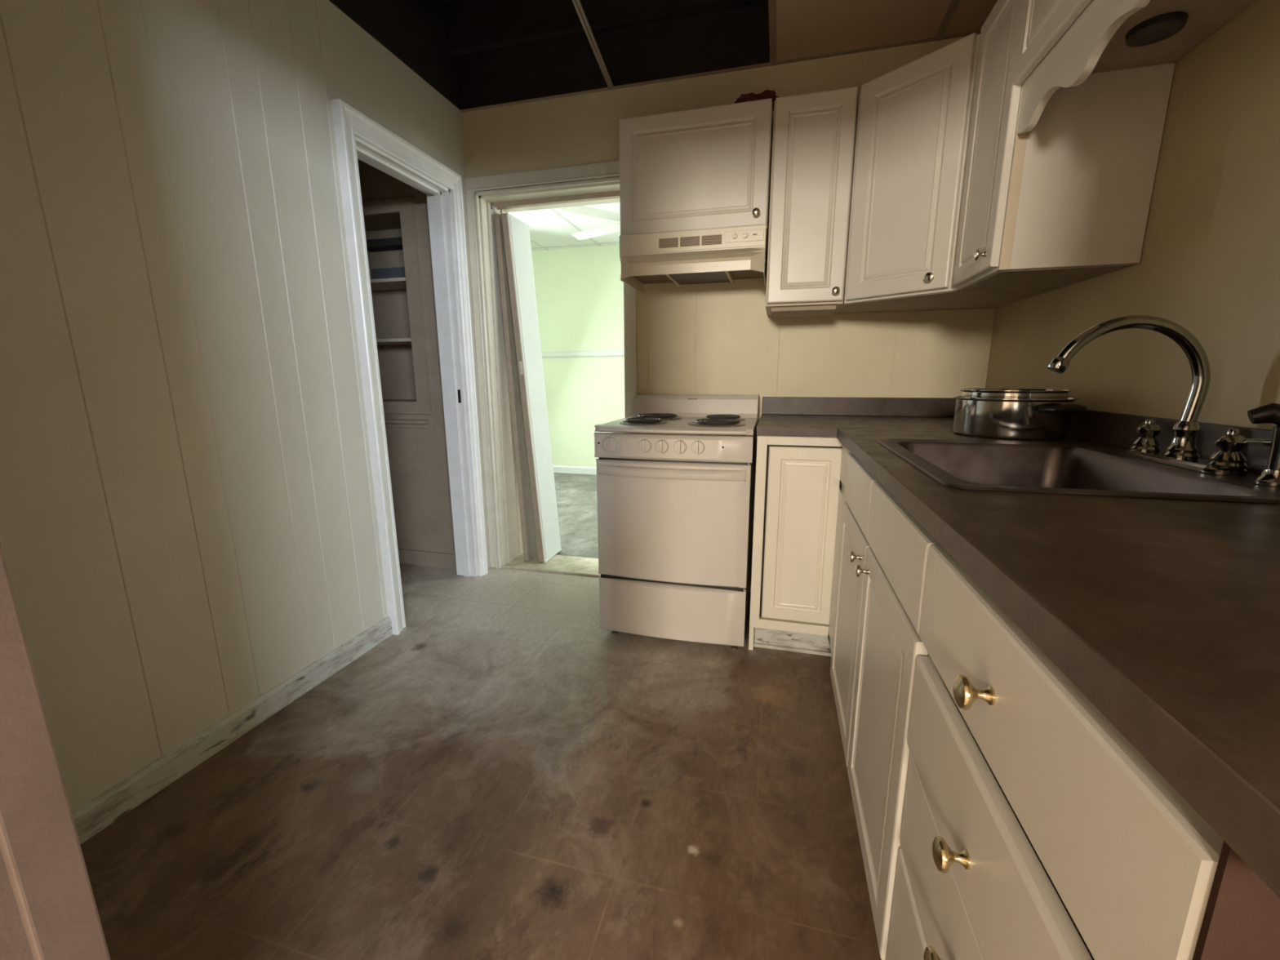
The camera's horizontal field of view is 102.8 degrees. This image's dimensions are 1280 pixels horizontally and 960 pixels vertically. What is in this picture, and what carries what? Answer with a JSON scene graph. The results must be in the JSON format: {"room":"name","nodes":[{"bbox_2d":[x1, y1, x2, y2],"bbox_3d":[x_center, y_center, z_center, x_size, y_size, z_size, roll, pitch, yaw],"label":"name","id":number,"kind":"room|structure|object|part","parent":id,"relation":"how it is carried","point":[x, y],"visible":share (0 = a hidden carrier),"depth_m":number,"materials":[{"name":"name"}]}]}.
{"room":"kitchen","nodes":[
{"label":"kitchen","id":0,"kind":"room"},
{"bbox_2d":[0,0,490,811],"bbox_3d":[-1.248,-0.684,1.746,0.120,2.900,2.756,3,12,15],"label":"wall","id":1,"kind":"structure","parent":0,"point":[188,522],"depth_m":1.43,"materials":[{"name":"beige paint"}]},
{"bbox_2d":[71,616,392,844],"bbox_3d":[-1.299,0.790,1.556,0.014,0.086,1.540,3,12,15],"label":"baseboard","id":2,"kind":"structure","parent":1,"relation":"attached to","point":[98,813],"depth_m":1.54,"materials":[{"name":"white paint"}]},
{"bbox_2d":[331,98,488,635],"bbox_3d":[-1.003,-0.419,2.418,0.041,2.110,0.748,3,12,15],"label":"trim","id":3,"kind":"structure","parent":1,"relation":"attached to","point":[349,122],"depth_m":2.15,"materials":[{"name":"white paint"}]},
{"bbox_2d":[355,136,477,576],"bbox_3d":[-1.079,-0.388,2.461,0.126,2.032,0.622,3,12,15],"label":"trim","id":4,"kind":"structure","parent":1,"relation":"attached to","point":[438,197],"depth_m":2.68,"materials":[{"name":"white paint"}]},
{"bbox_3d":[-0.964,-0.447,2.731,0.016,0.070,0.002,3,12,15],"label":"strike plate","id":5,"kind":"part","parent":4,"relation":"part of","materials":[{"name":"black metal"}]},
{"bbox_2d":[328,0,769,110],"bbox_3d":[-0.001,-1.790,1.121,2.501,0.416,2.376,3,12,15],"label":"ceiling","id":6,"kind":"structure","parent":1,"relation":"attached to","point":[414,31],"depth_m":2.33,"materials":[{"name":"brown wood"}]},
{"bbox_2d":[444,0,756,56],"bbox_3d":[0.027,-1.917,1.205,2.501,0.200,2.040,3,12,15],"label":"ceiling","id":7,"kind":"structure","parent":1,"relation":"attached to","point":[472,25],"depth_m":2.34,"materials":[{"name":"brown wood"}]},
{"bbox_2d":[459,0,981,112],"bbox_3d":[0.000,-1.598,1.160,2.501,0.037,2.376,3,12,15],"label":"trim","id":8,"kind":"structure","parent":1,"relation":"attached to","point":[940,36],"depth_m":2.15,"materials":[{"name":"metal"}]},
{"bbox_2d":[357,160,455,554],"bbox_3d":[-1.429,-0.644,3.056,0.884,2.300,0.280,3,12,15],"label":"wall","id":9,"kind":"structure","parent":0,"point":[418,460],"depth_m":3.01,"materials":[{"name":"grey paint"}]},
{"bbox_2d":[361,195,431,414],"bbox_3d":[-1.410,-0.961,2.958,0.540,1.130,0.272,3,12,15],"label":"shelf unit","id":10,"kind":"object","parent":9,"relation":"attached to","point":[407,277],"visible":0.65,"depth_m":2.81,"materials":[{"name":"beige paint"}]},
{"bbox_3d":[-1.421,-1.371,2.968,0.435,0.040,0.100,3,12,15],"label":"rail","id":11,"kind":"part","parent":10,"relation":"part of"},
{"bbox_3d":[-1.438,-1.128,2.949,0.435,0.018,0.240,3,12,15],"label":"shelf","id":12,"kind":"part","parent":10,"relation":"part of","materials":[{"name":"beige paint"}]},
{"bbox_3d":[-1.437,-0.814,3.012,0.435,0.018,0.240,3,12,15],"label":"shelf","id":13,"kind":"part","parent":10,"relation":"part of","materials":[{"name":"beige paint"}]},
{"bbox_2d":[384,418,430,428],"bbox_3d":[-1.442,-0.325,2.953,0.500,0.047,0.045,3,12,15],"label":"wall ledge","id":14,"kind":"object","parent":9,"relation":"attached to","point":[417,424],"visible":0.55,"depth_m":2.92,"materials":[{"name":"white wood"}]},
{"bbox_2d":[397,548,456,568],"bbox_3d":[-1.462,0.467,3.137,0.884,0.090,0.012,3,12,15],"label":"baseboard","id":15,"kind":"structure","parent":9,"relation":"attached to","point":[436,559],"depth_m":3.08,"materials":[{"name":"beige wood"}]},
{"bbox_2d":[442,0,457,3],"bbox_3d":[0.015,-2.026,1.137,2.741,0.040,2.746,3,12,15],"label":"ceiling","id":16,"kind":"structure","parent":0,"point":[444,1],"depth_m":2.41,"materials":[{"name":"brown wood"}]},
{"bbox_2d":[80,472,881,959],"bbox_3d":[0.753,0.580,3.014,6.800,0.100,5.630,3,12,15],"label":"floor","id":17,"kind":"structure","parent":0,"point":[507,774],"depth_m":1.35,"materials":[{"name":"brown concrete"}]},
{"bbox_2d":[593,394,759,649],"bbox_3d":[0.192,0.144,2.331,0.628,1.030,0.691,3,12,15],"label":"electric range","id":18,"kind":"object","parent":17,"relation":"on","point":[675,476],"visible":1,"depth_m":2.05,"materials":[{"name":"white metal"}]},
{"bbox_3d":[-0.121,-0.140,2.026,0.062,0.062,0.025,3,12,15],"label":"knob","id":19,"kind":"part","parent":18,"relation":"part of","materials":[{"name":"white plastic"}]},
{"bbox_3d":[0.017,-0.131,1.979,0.052,0.052,0.025,3,12,15],"label":"knob","id":20,"kind":"part","parent":18,"relation":"part of","materials":[{"name":"white plastic"}]},
{"bbox_3d":[0.082,-0.128,1.960,0.052,0.052,0.025,3,12,15],"label":"knob","id":21,"kind":"part","parent":18,"relation":"part of","materials":[{"name":"white plastic"}]},
{"bbox_3d":[0.121,0.547,2.127,0.618,0.242,0.044,3,12,15],"label":"storage drawer","id":22,"kind":"part","parent":18,"relation":"part of","materials":[{"name":"white metal"}]},
{"bbox_3d":[0.111,-0.024,1.982,0.586,0.044,0.054,3,12,15],"label":"handle","id":23,"kind":"part","parent":18,"relation":"part of","materials":[{"name":"white metal"}]},
{"bbox_3d":[0.119,0.174,2.050,0.618,0.497,0.046,3,12,15],"label":"oven door","id":24,"kind":"part","parent":18,"relation":"part of","materials":[{"name":"white metal"}]},
{"bbox_3d":[0.116,-0.125,1.989,0.628,0.101,0.048,3,12,15],"label":"control panel","id":25,"kind":"part","parent":18,"relation":"part of","materials":[{"name":"white metal"}]},
{"bbox_2d":[594,413,759,435],"bbox_3d":[0.194,-0.257,2.264,0.628,0.044,0.661,3,12,15],"label":"cooktop","id":26,"kind":"object","parent":18,"relation":"in","point":[643,424],"depth_m":2.05,"materials":[{"name":"beige metal"}]},
{"bbox_3d":[0.150,-0.124,1.943,0.052,0.052,0.025,3,12,15],"label":"knob","id":27,"kind":"part","parent":18,"relation":"part of","materials":[{"name":"white plastic"}]},
{"bbox_3d":[0.216,-0.122,1.928,0.052,0.052,0.025,3,12,15],"label":"knob","id":28,"kind":"part","parent":18,"relation":"part of","materials":[{"name":"white plastic"}]},
{"bbox_2d":[748,435,842,656],"bbox_3d":[0.700,0.220,2.272,0.362,0.901,0.612,3,12,15],"label":"base cabinet","id":29,"kind":"object","parent":17,"relation":"on","point":[797,478],"visible":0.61,"depth_m":1.99,"materials":[{"name":"beige wood"}]},
{"bbox_3d":[0.624,0.221,1.979,0.270,0.700,0.016,3,12,15],"label":"door","id":30,"kind":"part","parent":29,"relation":"part of","materials":[{"name":"white wood"}]},
{"bbox_2d":[827,443,939,959],"bbox_3d":[0.869,0.415,1.310,0.677,0.901,1.191,3,12,15],"label":"base cabinet","id":31,"kind":"object","parent":17,"relation":"on","point":[882,551],"visible":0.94,"depth_m":1.03,"materials":[{"name":"white wood"}]},
{"bbox_3d":[0.602,0.410,1.480,0.018,0.608,0.448,3,12,15],"label":"door","id":32,"kind":"part","parent":31,"relation":"part of","materials":[{"name":"white wood"}]},
{"bbox_3d":[0.533,0.191,1.268,0.028,0.029,0.029,3,12,15],"label":"knob","id":33,"kind":"part","parent":31,"relation":"part of","materials":[{"name":"gold metal"}]},
{"bbox_3d":[0.600,0.030,1.403,0.018,0.147,0.448,3,12,15],"label":"false drawer","id":34,"kind":"part","parent":31,"relation":"part of","materials":[{"name":"white wood"}]},
{"bbox_3d":[0.507,0.208,1.171,0.028,0.029,0.029,3,12,15],"label":"knob","id":35,"kind":"part","parent":31,"relation":"part of","materials":[{"name":"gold metal"}]},
{"bbox_3d":[0.485,0.499,1.047,0.018,0.608,0.454,3,12,15],"label":"door","id":36,"kind":"part","parent":31,"relation":"part of","materials":[{"name":"white wood"}]},
{"bbox_3d":[0.483,0.119,0.968,0.018,0.147,0.458,3,12,15],"label":"false drawer","id":37,"kind":"part","parent":31,"relation":"part of","materials":[{"name":"white wood"}]},
{"bbox_2d":[756,396,1279,898],"bbox_3d":[0.755,-0.097,1.265,0.949,0.118,2.368,3,12,15],"label":"countertop","id":38,"kind":"structure","parent":31,"relation":"on","point":[1164,613],"depth_m":0.46,"materials":[{"name":"brown laminate"}]},
{"bbox_2d":[952,395,1087,439],"bbox_3d":[1.144,-0.195,1.571,0.313,0.116,0.347,3,12,15],"label":"cooking pot","id":39,"kind":"object","parent":38,"relation":"on","point":[991,418],"visible":0.88,"depth_m":1.47,"materials":[{"name":"silver metal"}]},
{"bbox_2d":[960,388,1072,399],"bbox_3d":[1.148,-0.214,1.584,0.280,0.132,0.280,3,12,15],"label":"lid","id":40,"kind":"object","parent":39,"relation":"in","point":[997,393],"visible":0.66,"depth_m":1.48,"materials":[{"name":"silver metal"}]},
{"bbox_3d":[1.181,-0.196,1.417,0.147,0.032,0.053,-3,12,-11],"label":"handle","id":41,"kind":"part","parent":39,"relation":"part of","materials":[{"name":"black plastic"}]},
{"bbox_2d":[876,438,1279,503],"bbox_3d":[0.876,0.035,1.113,0.576,0.158,0.682,3,12,15],"label":"sink","id":42,"kind":"object","parent":38,"relation":"in","point":[1060,468],"visible":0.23,"depth_m":1.24,"materials":[{"name":"silver metal"}]},
{"bbox_2d":[1247,402,1279,486],"bbox_3d":[1.052,-0.060,0.848,0.050,0.133,0.072,-2,12,-10],"label":"sprayer","id":43,"kind":"object","parent":42,"relation":"on","point":[1268,413],"visible":1,"depth_m":0.84,"materials":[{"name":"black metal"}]},
{"bbox_2d":[1047,315,1271,475],"bbox_3d":[0.998,-0.184,1.048,0.288,0.296,0.344,3,12,15],"label":"faucet","id":44,"kind":"object","parent":38,"relation":"on","point":[1182,451],"visible":1,"depth_m":1.02,"materials":[{"name":"silver metal"}]},
{"bbox_3d":[0.999,-0.223,1.042,0.266,0.218,0.025,3,12,15],"label":"gooseneck spout","id":45,"kind":"part","parent":44,"relation":"part of","materials":[{"name":"silver metal"}]},
{"bbox_3d":[1.135,-0.101,1.144,0.052,0.070,0.052,3,12,15],"label":"handle","id":46,"kind":"part","parent":44,"relation":"part of","materials":[{"name":"silver metal"}]},
{"bbox_3d":[1.108,-0.083,1.041,0.054,0.075,0.054,3,12,15],"label":"spout","id":47,"kind":"part","parent":44,"relation":"part of","materials":[{"name":"silver metal"}]},
{"bbox_3d":[1.108,-0.041,1.050,0.060,0.013,0.270,3,12,15],"label":"deck plate","id":48,"kind":"part","parent":44,"relation":"part of","materials":[{"name":"silver metal"}]},
{"bbox_3d":[1.079,-0.059,0.936,0.052,0.070,0.052,3,12,15],"label":"handle","id":49,"kind":"part","parent":44,"relation":"part of","materials":[{"name":"silver metal"}]},
{"bbox_3d":[1.085,-0.067,0.901,0.014,0.017,0.067,-2,12,-7],"label":"lever","id":50,"kind":"part","parent":44,"relation":"part of","materials":[{"name":"silver metal"}]},
{"bbox_2d":[886,543,1279,959],"bbox_3d":[0.649,0.580,0.502,0.682,0.901,0.513,3,12,15],"label":"base cabinet","id":51,"kind":"object","parent":17,"relation":"on","point":[1033,828],"visible":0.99,"depth_m":0.43,"materials":[{"name":"white wood"}]},
{"bbox_3d":[0.367,0.771,0.619,0.018,0.246,0.507,3,12,15],"label":"drawer","id":52,"kind":"part","parent":51,"relation":"part of","materials":[{"name":"white wood"}]},
{"bbox_3d":[0.342,0.554,0.581,0.032,0.034,0.034,3,12,15],"label":"knob","id":53,"kind":"part","parent":51,"relation":"part of","materials":[{"name":"gold metal"}]},
{"bbox_3d":[0.366,0.556,0.575,0.018,0.176,0.507,3,12,15],"label":"drawer","id":54,"kind":"part","parent":51,"relation":"part of","materials":[{"name":"white wood"}]},
{"bbox_3d":[0.335,0.406,0.552,0.032,0.034,0.034,3,12,15],"label":"knob","id":55,"kind":"part","parent":51,"relation":"part of","materials":[{"name":"gold metal"}]},
{"bbox_3d":[0.334,0.214,0.513,0.032,0.034,0.034,3,12,15],"label":"knob","id":56,"kind":"part","parent":51,"relation":"part of","materials":[{"name":"gold metal"}]},
{"bbox_3d":[0.360,0.388,0.543,0.018,0.152,0.507,3,12,15],"label":"drawer","id":57,"kind":"part","parent":51,"relation":"part of","materials":[{"name":"white wood"}]},
{"bbox_3d":[0.601,0.630,0.256,0.648,0.901,0.004,3,12,15],"label":"panel","id":58,"kind":"part","parent":51,"relation":"part of","materials":[{"name":"wood"}]},
{"bbox_2d":[508,202,620,250],"bbox_3d":[0.304,-2.206,3.951,5.200,0.030,2.804,3,12,15],"label":"ceiling","id":59,"kind":"structure","parent":0,"point":[547,228],"depth_m":4.71,"materials":[{"name":"white tile"}]},
{"bbox_2d":[560,205,620,239],"bbox_3d":[0.033,-1.946,3.811,1.279,0.420,1.230,3,12,15],"label":"ceiling fan","id":60,"kind":"object","parent":59,"relation":"hanging from","point":[582,210],"visible":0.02,"depth_m":3.63,"materials":[{"name":"white paint"}]},
{"bbox_3d":[-0.294,-1.852,3.546,0.540,0.033,0.110,-9,14,-36],"label":"blade","id":61,"kind":"part","parent":60,"relation":"part of","materials":[{"name":"white paint"}]},
{"bbox_3d":[-0.304,-1.943,3.995,0.540,0.033,0.110,8,14,34],"label":"blade","id":62,"kind":"part","parent":60,"relation":"part of","materials":[{"name":"white paint"}]},
{"bbox_2d":[531,244,624,466],"bbox_3d":[0.651,-1.441,5.431,5.200,2.900,0.120,3,12,15],"label":"wall","id":63,"kind":"structure","parent":0,"point":[580,291],"depth_m":5.70,"materials":[{"name":"green paint"}]},
{"bbox_2d":[552,465,596,475],"bbox_3d":[0.639,-0.050,5.648,4.960,0.086,0.014,3,12,15],"label":"baseboard","id":64,"kind":"structure","parent":63,"relation":"attached to","point":[557,468],"depth_m":6.00,"materials":[{"name":"white paint"}]},
{"bbox_2d":[541,350,624,357],"bbox_3d":[0.633,-1.346,5.381,4.960,0.063,0.020,3,12,15],"label":"trim","id":65,"kind":"structure","parent":63,"relation":"attached to","point":[611,353],"depth_m":5.70,"materials":[{"name":"white paint"}]},
{"bbox_2d":[462,34,995,591],"bbox_3d":[0.339,-0.866,2.604,2.501,2.900,0.250,3,12,15],"label":"wall","id":66,"kind":"structure","parent":0,"point":[718,338],"depth_m":2.42,"materials":[{"name":"yellow paint"}]},
{"bbox_2d":[492,206,497,213],"bbox_3d":[-0.781,-1.452,2.749,0.015,0.030,0.020,3,12,15],"label":"trim","id":67,"kind":"structure","parent":66,"relation":"attached to","point":[494,209],"depth_m":2.74,"materials":[{"name":"white paint"}]},
{"bbox_2d":[493,213,561,562],"bbox_3d":[-0.655,-0.493,3.058,0.219,1.973,0.264,3,12,15],"label":"door","id":68,"kind":"structure","parent":66,"relation":"in","point":[540,525],"depth_m":3.00,"materials":[{"name":"beige paint"}]},
{"bbox_3d":[-0.710,-0.493,3.062,0.110,1.973,0.235,3,12,15],"label":"panel","id":69,"kind":"part","parent":68,"relation":"part of","materials":[{"name":"beige paint"}]},
{"bbox_3d":[-0.675,-0.635,2.899,0.022,0.076,0.008,3,12,15],"label":"finger pull","id":70,"kind":"part","parent":68,"relation":"part of","materials":[{"name":"beige paint"}]},
{"bbox_2d":[464,160,636,568],"bbox_3d":[-0.458,-0.499,2.748,0.919,2.130,0.025,3,12,15],"label":"trim","id":71,"kind":"structure","parent":66,"relation":"attached to","point":[608,169],"depth_m":2.66,"materials":[{"name":"beige paint"}]},
{"bbox_2d":[501,553,600,577],"bbox_3d":[-0.413,0.514,3.090,0.809,0.017,0.271,3,12,15],"label":"trim","id":72,"kind":"structure","parent":66,"relation":"attached to","point":[560,564],"depth_m":3.08,"materials":[{"name":"wood"}]},
{"bbox_2d":[479,181,626,565],"bbox_3d":[-0.420,-0.484,2.889,0.796,2.045,0.255,3,12,15],"label":"trim","id":73,"kind":"structure","parent":66,"relation":"attached to","point":[508,511],"depth_m":2.88,"materials":[{"name":"beige paint"}]},
{"bbox_2d":[490,190,619,209],"bbox_3d":[-0.431,-1.458,2.666,0.774,0.024,0.033,3,12,15],"label":"trim","id":74,"kind":"structure","parent":66,"relation":"attached to","point":[612,194],"depth_m":2.65,"materials":[{"name":"beige paint"}]},
{"bbox_2d":[530,208,619,250],"bbox_3d":[0.289,-2.177,3.898,4.960,0.005,2.684,3,12,15],"label":"trim","id":75,"kind":"structure","parent":66,"relation":"attached to","point":[552,210],"depth_m":5.30,"materials":[{"name":"white wood"}]},
{"bbox_2d":[572,0,613,87],"bbox_3d":[-0.331,-1.614,1.243,0.026,0.035,2.381,2,12,9],"label":"trim","id":76,"kind":"structure","parent":66,"relation":"attached to","point":[578,6],"depth_m":2.05,"materials":[{"name":"metal"}]},
{"bbox_2d":[619,224,768,293],"bbox_3d":[0.250,-0.958,2.258,0.598,0.176,0.408,3,12,15],"label":"range hood","id":77,"kind":"object","parent":66,"relation":"attached to","point":[718,255],"visible":1,"depth_m":2.12,"materials":[{"name":"beige metal"}]},
{"bbox_3d":[-0.034,-0.937,2.347,0.004,0.100,0.392,3,12,15],"label":"plate","id":78,"kind":"part","parent":77,"relation":"part of","materials":[{"name":"white metal"}]},
{"bbox_2d":[658,237,678,248],"bbox_3d":[0.117,-0.970,2.093,0.080,0.036,0.004,3,12,15],"label":"vent grille","id":79,"kind":"object","parent":77,"relation":"attached to","point":[664,242],"depth_m":2.09,"materials":[{"name":"white metal"}]},
{"bbox_3d":[0.150,-0.919,2.329,0.010,0.020,0.306,3,12,15],"label":"filter rail","id":80,"kind":"part","parent":77,"relation":"part of","materials":[{"name":"white metal"}]},
{"bbox_2d":[680,235,699,246],"bbox_3d":[0.202,-0.966,2.071,0.080,0.036,0.004,3,12,15],"label":"vent grille","id":81,"kind":"object","parent":77,"relation":"attached to","point":[685,241],"depth_m":2.07,"materials":[{"name":"white metal"}]},
{"bbox_2d":[701,234,721,245],"bbox_3d":[0.287,-0.962,2.049,0.080,0.036,0.004,3,12,15],"label":"vent grille","id":82,"kind":"object","parent":77,"relation":"attached to","point":[706,239],"depth_m":2.05,"materials":[{"name":"white metal"}]},
{"bbox_3d":[0.396,-0.907,2.266,0.010,0.020,0.306,3,12,15],"label":"filter rail","id":83,"kind":"part","parent":77,"relation":"part of","materials":[{"name":"beige metal"}]},
{"bbox_2d":[724,228,764,243],"bbox_3d":[0.409,-0.960,2.008,0.150,0.042,0.016,3,12,15],"label":"control panel","id":84,"kind":"object","parent":77,"relation":"attached to","point":[731,235],"depth_m":2.01,"materials":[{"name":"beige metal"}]},
{"bbox_3d":[0.539,-0.909,2.199,0.004,0.100,0.392,3,12,15],"label":"plate","id":85,"kind":"part","parent":77,"relation":"part of","materials":[{"name":"beige metal"}]},
{"bbox_2d":[618,97,773,244],"bbox_3d":[0.249,-1.273,2.212,0.610,0.455,0.377,3,12,15],"label":"upper cabinet","id":86,"kind":"object","parent":66,"relation":"attached to","point":[706,167],"visible":0.98,"depth_m":2.06,"materials":[{"name":"white wood"}]},
{"bbox_2d":[733,89,777,110],"bbox_3d":[0.466,-1.486,2.004,0.226,0.060,0.114,3,12,15],"label":"cloth","id":87,"kind":"object","parent":86,"relation":"on","point":[766,94],"visible":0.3,"depth_m":1.97,"materials":[{"name":"red fabric"}]},
{"bbox_3d":[0.458,-1.055,2.017,0.030,0.030,0.029,3,12,15],"label":"knob","id":88,"kind":"part","parent":86,"relation":"part of","materials":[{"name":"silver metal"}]},
{"bbox_2d":[765,86,857,318],"bbox_3d":[0.696,-1.095,2.128,0.300,0.773,0.377,3,12,15],"label":"upper cabinet","id":89,"kind":"object","parent":66,"relation":"attached to","point":[813,139],"visible":1,"depth_m":1.98,"materials":[{"name":"white wood"}]},
{"bbox_3d":[0.702,-0.730,2.223,0.255,0.018,0.280,3,12,15],"label":"rail","id":90,"kind":"part","parent":89,"relation":"part of","materials":[{"name":"beige wood"}]},
{"bbox_3d":[0.765,-0.739,1.998,0.030,0.030,0.029,3,12,15],"label":"knob","id":91,"kind":"part","parent":89,"relation":"part of","materials":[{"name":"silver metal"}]},
{"bbox_2d":[835,32,1065,313],"bbox_3d":[1.129,-1.062,1.914,0.641,0.758,0.574,3,12,15],"label":"upper cabinet","id":92,"kind":"object","parent":66,"relation":"attached to","point":[913,125],"visible":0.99,"depth_m":1.78,"materials":[{"name":"white wood"}]},
{"bbox_3d":[0.924,-1.043,1.794,0.019,0.745,0.368,-9,14,-37],"label":"door","id":93,"kind":"part","parent":92,"relation":"part of","materials":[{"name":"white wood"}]},
{"bbox_3d":[0.989,-0.692,1.744,0.029,0.030,0.030,-9,14,-37],"label":"knob","id":94,"kind":"part","parent":92,"relation":"part of","materials":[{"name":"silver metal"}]},
{"bbox_2d":[776,0,997,61],"bbox_3d":[0.748,-1.553,0.968,0.955,0.012,2.376,3,12,15],"label":"ceiling","id":95,"kind":"structure","parent":0,"point":[804,28],"depth_m":1.95,"materials":[{"name":"tile"}]},
{"bbox_2d":[985,0,1279,430],"bbox_3d":[1.237,-0.524,0.904,0.120,2.900,3.146,3,12,15],"label":"wall","id":96,"kind":"structure","parent":0,"point":[1209,264],"depth_m":1.13,"materials":[{"name":"yellow paint"}]},
{"bbox_2d":[761,396,1272,474],"bbox_3d":[0.755,-0.113,1.262,0.949,0.084,2.368,3,12,15],"label":"backsplash","id":97,"kind":"structure","parent":96,"relation":"attached to","point":[1098,426],"depth_m":1.48,"materials":[{"name":"brown laminate"}]},
{"bbox_2d":[952,0,1175,290],"bbox_3d":[1.145,-0.966,1.442,0.365,0.758,0.346,3,12,15],"label":"upper cabinet","id":98,"kind":"object","parent":96,"relation":"attached to","point":[1064,201],"visible":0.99,"depth_m":1.33,"materials":[{"name":"white wood"}]},
{"bbox_3d":[0.954,-0.633,1.436,0.029,0.030,0.030,3,12,15],"label":"knob","id":99,"kind":"part","parent":98,"relation":"part of","materials":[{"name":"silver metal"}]},
{"bbox_3d":[1.004,-0.978,1.472,0.019,0.745,0.324,3,12,15],"label":"door","id":100,"kind":"part","parent":98,"relation":"part of","materials":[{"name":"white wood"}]},
{"bbox_2d":[1017,0,1150,134],"bbox_3d":[0.866,-0.855,0.877,0.018,0.130,0.907,3,12,15],"label":"valance","id":101,"kind":"object","parent":98,"relation":"attached to","point":[1073,58],"visible":1,"depth_m":1.07,"materials":[{"name":"white wood"}]},
{"bbox_2d":[1012,0,1254,84],"bbox_3d":[1.000,-1.065,0.806,0.336,0.309,0.930,3,12,15],"label":"upper cabinet","id":102,"kind":"object","parent":96,"relation":"attached to","point":[1042,23],"visible":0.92,"depth_m":1.14,"materials":[{"name":"white wood"}]},
{"bbox_3d":[0.906,-1.117,1.066,0.019,0.309,0.465,3,12,15],"label":"door","id":103,"kind":"part","parent":102,"relation":"part of","materials":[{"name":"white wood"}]},
{"bbox_2d":[1124,11,1188,47],"bbox_3d":[1.100,-0.959,1.091,0.096,0.014,0.096,3,12,15],"label":"puck light","id":104,"kind":"object","parent":102,"relation":"attached to","point":[1159,28],"visible":1,"depth_m":1.08,"materials":[{"name":"black plastic"}]},
{"bbox_3d":[0.233,-0.393,0.026,6.400,3.000,0.120,3,12,15],"label":"wall","id":105,"kind":"structure","parent":0,"visible":0},
{"bbox_2d":[0,543,111,959],"bbox_3d":[-0.524,0.002,0.312,0.090,2.120,0.127,3,12,15],"label":"trim","id":106,"kind":"structure","parent":105,"relation":"attached to","point":[48,908],"depth_m":0.40,"materials":[{"name":"beige paint"}]}
]}

